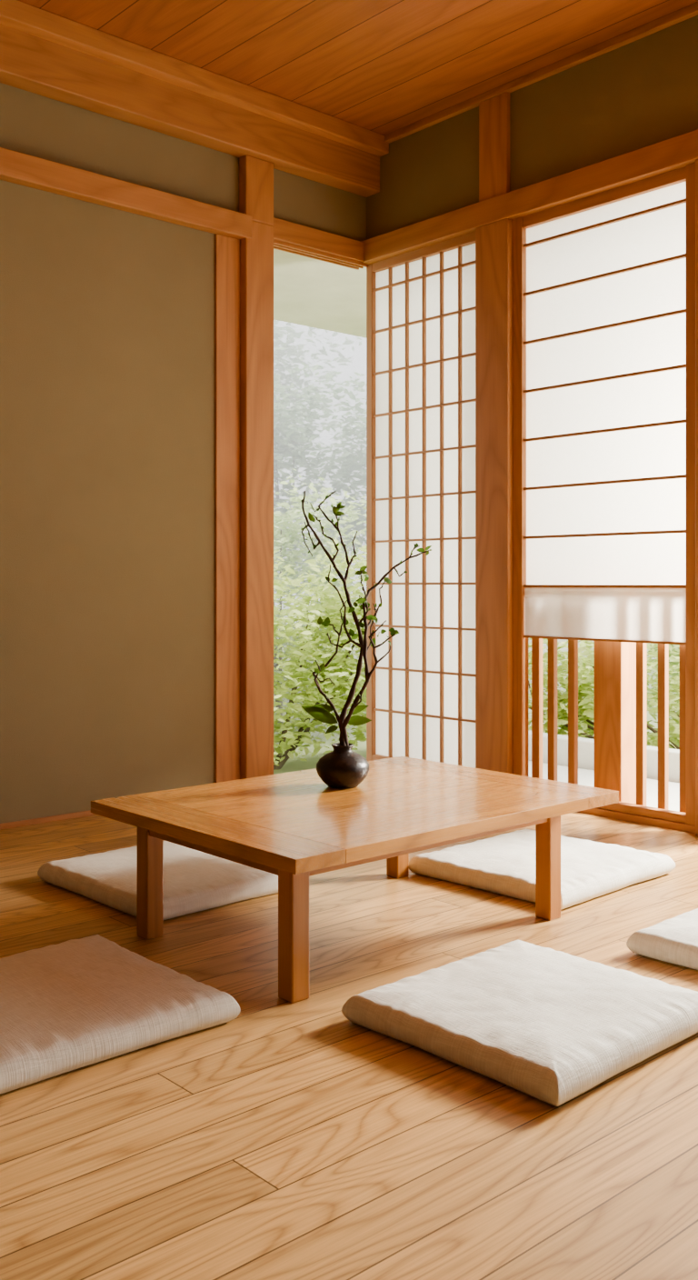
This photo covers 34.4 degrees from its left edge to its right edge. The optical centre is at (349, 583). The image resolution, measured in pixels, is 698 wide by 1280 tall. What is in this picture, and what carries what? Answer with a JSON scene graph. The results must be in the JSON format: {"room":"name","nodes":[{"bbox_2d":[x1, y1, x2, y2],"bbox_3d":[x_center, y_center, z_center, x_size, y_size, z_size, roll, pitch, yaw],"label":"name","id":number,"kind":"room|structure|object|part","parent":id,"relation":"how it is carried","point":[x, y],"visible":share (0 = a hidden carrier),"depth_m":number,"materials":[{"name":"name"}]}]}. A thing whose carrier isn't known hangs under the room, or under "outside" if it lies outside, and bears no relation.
{"room":"japanese tea room","nodes":[
{"label":"japanese tea room","id":0,"kind":"room"},
{"bbox_2d":[0,82,366,823],"bbox_3d":[-2.356,-0.655,3.836,6.720,3.310,0.120,0,0,-42],"label":"wall","id":1,"kind":"structure","parent":0,"point":[107,314],"depth_m":4.91,"materials":[{"name":"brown paint"}]},
{"bbox_2d":[0,810,95,829],"bbox_3d":[-2.712,0.989,3.425,5.640,0.022,0.012,0,0,-42],"label":"baseboard","id":2,"kind":"structure","parent":1,"relation":"attached to","point":[22,823],"depth_m":4.72,"materials":[{"name":"brown wood"}]},
{"bbox_2d":[0,147,252,239],"bbox_3d":[-2.635,-1.700,3.459,5.800,0.110,0.065,0,0,-42],"label":"trim","id":3,"kind":"structure","parent":1,"relation":"attached to","point":[15,167],"depth_m":4.90,"materials":[{"name":"brown wood"}]},
{"bbox_2d":[0,23,379,197],"bbox_3d":[-2.323,-2.138,3.710,6.600,0.195,0.110,0,0,-42],"label":"ceiling beam","id":4,"kind":"structure","parent":1,"relation":"attached to","point":[29,63],"depth_m":5.04,"materials":[{"name":"brown wood"}]},
{"bbox_2d":[0,0,389,156],"bbox_3d":[-2.301,-2.268,3.686,6.600,0.085,0.175,0,0,-42],"label":"trim","id":5,"kind":"structure","parent":1,"relation":"attached to","point":[16,15],"depth_m":4.99,"materials":[{"name":"brown wood"}]},
{"bbox_2d":[214,233,239,782],"bbox_3d":[-0.603,-0.323,5.379,0.140,2.645,0.095,0,0,-42],"label":"trim","id":6,"kind":"structure","parent":1,"relation":"attached to","point":[226,249],"depth_m":5.33,"materials":[{"name":"brown wood"}]},
{"bbox_2d":[239,155,273,779],"bbox_3d":[-0.480,-0.520,5.473,0.170,3.040,0.160,0,0,-42],"label":"wooden post","id":7,"kind":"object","parent":1,"relation":"attached to","point":[255,175],"depth_m":5.41,"materials":[{"name":"brown wood"}]},
{"bbox_2d":[273,217,367,269],"bbox_3d":[-0.174,-1.731,5.762,0.660,0.118,0.120,0,0,-42],"label":"trim","id":8,"kind":"structure","parent":1,"relation":"attached to","point":[288,236],"depth_m":5.71,"materials":[{"name":"brown wood"}]},
{"bbox_2d":[273,249,366,338],"bbox_3d":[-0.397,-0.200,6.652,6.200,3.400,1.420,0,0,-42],"label":"eave","id":9,"kind":"object","parent":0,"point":[308,292],"visible":0.22,"depth_m":6.87},
{"bbox_2d":[0,811,697,1279],"bbox_3d":[-0.149,1.030,1.314,6.620,0.060,6.620,0,0,-42],"label":"floor","id":10,"kind":"structure","parent":0,"point":[281,1139],"depth_m":2.09,"materials":[{"name":"brown wood"}]},
{"bbox_2d":[0,934,239,1094],"bbox_3d":[-0.691,0.959,2.595,0.623,0.081,0.634,0,0,-42],"label":"floor cushion","id":11,"kind":"object","parent":10,"relation":"on","point":[72,1005],"visible":1,"depth_m":2.49,"materials":[{"name":"fabric"}]},
{"bbox_2d":[37,840,278,919],"bbox_3d":[-0.622,0.961,3.713,0.524,0.078,0.686,0,0,-43],"label":"floor cushion","id":12,"kind":"object","parent":10,"relation":"on","point":[195,881],"visible":0.8,"depth_m":3.59,"materials":[{"name":"fabric"}]},
{"bbox_2d":[90,756,619,1003],"bbox_3d":[0.035,0.807,3.268,1.240,0.385,0.915,0,0,-42],"label":"table","id":13,"kind":"object","parent":10,"relation":"on","point":[294,826],"visible":1,"depth_m":3.09,"materials":[{"name":"brown wood"}]},
{"bbox_3d":[-0.565,0.825,3.198,0.056,0.351,0.056,0,0,-42],"label":"leg","id":14,"kind":"part","parent":13,"relation":"part of","materials":[{"name":"brown wood"}]},
{"bbox_3d":[-0.133,0.825,2.719,0.056,0.351,0.056,0,0,-42],"label":"leg","id":15,"kind":"part","parent":13,"relation":"part of","materials":[{"name":"brown wood"}]},
{"bbox_2d":[316,742,369,789],"bbox_3d":[-0.019,0.551,3.420,0.162,0.128,0.162,0,0,-42],"label":"ceramic vase","id":16,"kind":"object","parent":13,"relation":"on","point":[343,767],"visible":0.97,"depth_m":3.37,"materials":[{"name":"black ceramic"}]},
{"bbox_2d":[300,490,431,745],"bbox_3d":[0.058,0.144,3.425,0.410,0.860,0.148,0,0,-3],"label":"branch","id":17,"kind":"object","parent":16,"relation":"in","point":[321,712],"visible":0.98,"depth_m":3.42,"materials":[{"name":"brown plant"}]},
{"bbox_3d":[0.035,0.632,3.268,0.940,0.034,0.915,0,0,-42],"label":"panel","id":18,"kind":"part","parent":13,"relation":"part of","materials":[{"name":"brown wood"}]},
{"bbox_3d":[0.166,0.825,3.857,0.056,0.351,0.056,0,0,-42],"label":"leg","id":19,"kind":"part","parent":13,"relation":"part of","materials":[{"name":"brown wood"}]},
{"bbox_3d":[0.597,0.825,3.378,0.056,0.351,0.056,0,0,-42],"label":"leg","id":20,"kind":"part","parent":13,"relation":"part of","materials":[{"name":"brown wood"}]},
{"bbox_2d":[341,940,697,1106],"bbox_3d":[0.421,0.959,2.562,0.634,0.081,0.603,0,0,-43],"label":"floor cushion","id":21,"kind":"object","parent":10,"relation":"on","point":[547,1025],"visible":1,"depth_m":2.44,"materials":[{"name":"fabric"}]},
{"bbox_2d":[409,829,675,909],"bbox_3d":[0.663,0.958,3.884,0.664,0.083,0.644,0,0,-44],"label":"floor cushion","id":22,"kind":"object","parent":10,"relation":"on","point":[505,864],"visible":0.85,"depth_m":3.76,"materials":[{"name":"fabric"}]},
{"bbox_2d":[626,908,697,969],"bbox_3d":[1.189,0.957,3.026,0.625,0.086,0.624,0,0,-43],"label":"floor cushion","id":23,"kind":"object","parent":10,"relation":"on","point":[675,940],"visible":1,"depth_m":2.99,"materials":[{"name":"fabric"}]},
{"bbox_2d":[17,0,697,135],"bbox_3d":[-0.146,-2.340,1.371,6.700,0.060,6.700,0,0,-42],"label":"ceiling","id":24,"kind":"structure","parent":0,"point":[384,67],"depth_m":4.79,"materials":[{"name":"brown wood"}]},
{"bbox_2d":[366,15,697,239],"bbox_3d":[2.345,-0.655,3.550,0.120,3.310,6.600,0,0,-42],"label":"wall","id":25,"kind":"structure","parent":0,"point":[642,93],"depth_m":5.02,"materials":[{"name":"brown paint"}]},
{"bbox_2d":[475,218,512,773],"bbox_3d":[0.720,-0.343,5.316,0.150,2.685,0.200,0,0,-42],"label":"wooden post","id":26,"kind":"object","parent":25,"relation":"attached to","point":[494,241],"depth_m":5.25,"materials":[{"name":"brown wood"}]},
{"bbox_2d":[479,91,509,201],"bbox_3d":[0.682,-2.038,5.282,0.030,0.475,0.170,0,0,-42],"label":"trim","id":27,"kind":"structure","parent":25,"relation":"attached to","point":[495,112],"depth_m":5.26,"materials":[{"name":"brown wood"}]},
{"bbox_2d":[360,129,697,264],"bbox_3d":[2.317,-1.742,3.525,0.135,0.115,6.600,0,0,-42],"label":"trim","id":28,"kind":"structure","parent":25,"relation":"attached to","point":[678,152],"depth_m":5.03,"materials":[{"name":"brown wood"}]},
{"bbox_2d":[384,1,697,143],"bbox_3d":[2.346,-2.292,3.433,0.035,0.035,6.425,0,0,-42],"label":"trim","id":29,"kind":"structure","parent":25,"relation":"attached to","point":[688,12],"depth_m":5.00,"materials":[{"name":"brown wood"}]},
{"bbox_2d":[579,807,695,833],"bbox_3d":[1.999,0.990,3.911,0.110,0.040,5.600,0,0,-42],"label":"trim","id":30,"kind":"structure","parent":25,"relation":"attached to","point":[650,821],"depth_m":4.70,"materials":[{"name":"brown wood"}]},
{"bbox_2d":[366,263,375,760],"bbox_3d":[0.374,-0.360,5.677,0.040,2.660,0.800,0,0,-42],"label":"frame","id":31,"kind":"object","parent":30,"relation":"on","point":[370,275],"visible":0.33,"depth_m":5.94,"materials":[{"name":"brown wood"}]},
{"bbox_2d":[372,231,475,759],"bbox_3d":[0.380,-0.360,5.670,0.040,2.660,0.730,0,0,-42],"label":"frame rail","id":32,"kind":"object","parent":31,"relation":"attached to","point":[467,239],"depth_m":5.66,"materials":[{"name":"brown wood"}]},
{"bbox_2d":[372,260,475,722],"bbox_3d":[0.377,-0.441,5.666,0.018,2.216,0.730,0,0,-42],"label":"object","id":33,"kind":"object","parent":31,"relation":"attached to","point":[472,262],"visible":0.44,"depth_m":5.64,"materials":[{"name":"brown wood"}]},
{"bbox_2d":[375,242,475,768],"bbox_3d":[0.386,-0.370,5.675,0.002,2.560,0.740,0,0,-42],"label":"paper","id":34,"kind":"object","parent":31,"relation":"attached to","point":[451,257],"visible":0.57,"depth_m":5.67,"materials":[{"name":"white paper"}]},
{"bbox_2d":[388,246,462,765],"bbox_3d":[0.378,-0.370,5.668,0.018,2.540,0.500,0,0,-42],"label":"bar","id":35,"kind":"object","parent":31,"relation":"attached to","point":[460,248],"visible":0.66,"depth_m":5.66,"materials":[{"name":"brown wood"}]},
{"bbox_2d":[512,162,695,825],"bbox_3d":[1.095,-0.360,4.873,0.055,2.660,0.960,0,0,-42],"label":"frame stile","id":36,"kind":"object","parent":30,"relation":"on","point":[520,644],"visible":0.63,"depth_m":5.18,"materials":[{"name":"brown wood"}]},
{"bbox_2d":[522,166,685,823],"bbox_3d":[1.097,-0.360,4.878,0.045,2.660,0.845,0,0,-42],"label":"frame rail","id":37,"kind":"object","parent":36,"relation":"attached to","point":[675,176],"depth_m":4.77,"materials":[{"name":"brown wood"}]},
{"bbox_2d":[523,198,685,588],"bbox_3d":[1.091,-0.771,4.873,0.018,1.576,0.845,0,0,-42],"label":"blind slats","id":38,"kind":"object","parent":36,"relation":"attached to","point":[683,201],"visible":1,"depth_m":4.84,"materials":[{"name":"brown wood"}]},
{"bbox_2d":[526,181,685,584],"bbox_3d":[1.100,-0.814,4.881,0.002,1.652,0.851,0,0,-42],"label":"window blind","id":39,"kind":"object","parent":36,"relation":"attached to","point":[658,343],"visible":1,"depth_m":4.86,"materials":[{"name":"white paper"}]},
{"bbox_2d":[524,587,685,642],"bbox_3d":[1.088,0.127,4.871,0.002,0.222,0.837,0,0,-42],"label":"sheer curtain","id":40,"kind":"object","parent":39,"relation":"attached to","point":[601,613],"depth_m":4.85,"materials":[{"name":"white fabric"}]},
{"bbox_2d":[531,638,685,812],"bbox_3d":[1.124,0.485,4.919,0.030,0.970,0.805,0,0,-42],"label":"baluster","id":41,"kind":"object","parent":30,"relation":"on","point":[536,643],"visible":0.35,"depth_m":5.03,"materials":[{"name":"brown wood"}]},
{"bbox_2d":[523,635,685,644],"bbox_3d":[1.088,0.243,4.871,0.014,0.010,0.837,0,0,-42],"label":"rail","id":42,"kind":"object","parent":41,"relation":"on","point":[527,636],"depth_m":4.84,"materials":[{"name":"brown wood"}]},
{"bbox_2d":[695,159,697,835],"bbox_3d":[1.483,-0.343,4.469,0.150,2.685,0.160,0,0,-42],"label":"trim","id":43,"kind":"structure","parent":25,"relation":"attached to","point":[696,160],"depth_m":4.47,"materials":[{"name":"brown wood"}]},
{"label":"outside","id":44,"kind":"structure","parent":0,"visible":0},
{"bbox_2d":[273,632,677,774],"bbox_3d":[1.126,1.550,12.280,34.000,0.100,36.000,0,0,-42],"label":"ground","id":45,"kind":"structure","parent":44,"point":[291,765],"depth_m":10.91,"materials":[{"name":"green plant"}]},
{"bbox_2d":[273,320,362,449],"bbox_3d":[-3.853,-2.184,18.683,8.889,7.455,3.776,0,0,-42],"label":"tree","id":46,"kind":"object","parent":45,"relation":"on","point":[292,350],"visible":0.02,"depth_m":19.98,"materials":[{"name":"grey plant"}]},
{"bbox_2d":[273,539,366,769],"bbox_3d":[-0.510,0.543,9.099,3.885,1.983,1.734,0,0,-40],"label":"shrub","id":47,"kind":"object","parent":45,"relation":"on","point":[340,672],"visible":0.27,"depth_m":9.13,"materials":[{"name":"green plant"}]},
{"bbox_2d":[273,325,366,594],"bbox_3d":[-1.946,-1.499,15.333,7.722,6.067,2.898,0,0,-42],"label":"tree","id":48,"kind":"object","parent":45,"relation":"on","point":[290,436],"visible":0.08,"depth_m":15.75,"materials":[{"name":"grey plant"}]},
{"bbox_2d":[273,468,366,725],"bbox_3d":[-1.288,0.175,11.672,3.990,2.722,2.183,0,0,-42],"label":"trees","id":49,"kind":"object","parent":45,"relation":"on","point":[283,536],"visible":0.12,"depth_m":11.73,"materials":[{"name":"green plant"}]},
{"bbox_2d":[529,638,679,749],"bbox_3d":[2.289,0.734,7.738,2.212,1.604,3.283,0,0,-42],"label":"shrub","id":50,"kind":"object","parent":45,"relation":"on","point":[585,673],"visible":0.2,"depth_m":7.91,"materials":[{"name":"green plant"}]},
{"bbox_2d":[529,730,679,783],"bbox_3d":[3.058,1.220,5.000,0.120,0.560,6.600,0,0,-42],"label":"wall","id":51,"kind":"structure","parent":45,"relation":"on","point":[585,745],"depth_m":6.72,"materials":[{"name":"paint"}]},
{"bbox_2d":[529,760,679,811],"bbox_3d":[2.694,1.300,4.268,1.320,0.400,7.200,0,0,-42],"label":"deck","id":52,"kind":"object","parent":45,"relation":"on","point":[585,777],"visible":0.02,"depth_m":6.19,"materials":[{"name":"concrete"}]},
{"bbox_2d":[593,640,636,804],"bbox_3d":[1.186,0.550,4.999,0.140,1.100,0.145,0,0,-42],"label":"newel post","id":53,"kind":"object","parent":52,"relation":"on","point":[615,663],"visible":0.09,"depth_m":4.95,"materials":[{"name":"brown wood"}]},
{"bbox_2d":[646,643,679,746],"bbox_3d":[3.626,0.372,8.784,2.784,2.331,3.559,0,0,-28],"label":"shrub","id":54,"kind":"object","parent":45,"relation":"on","point":[656,646],"visible":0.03,"depth_m":9.28,"materials":[{"name":"green plant"}]}
]}

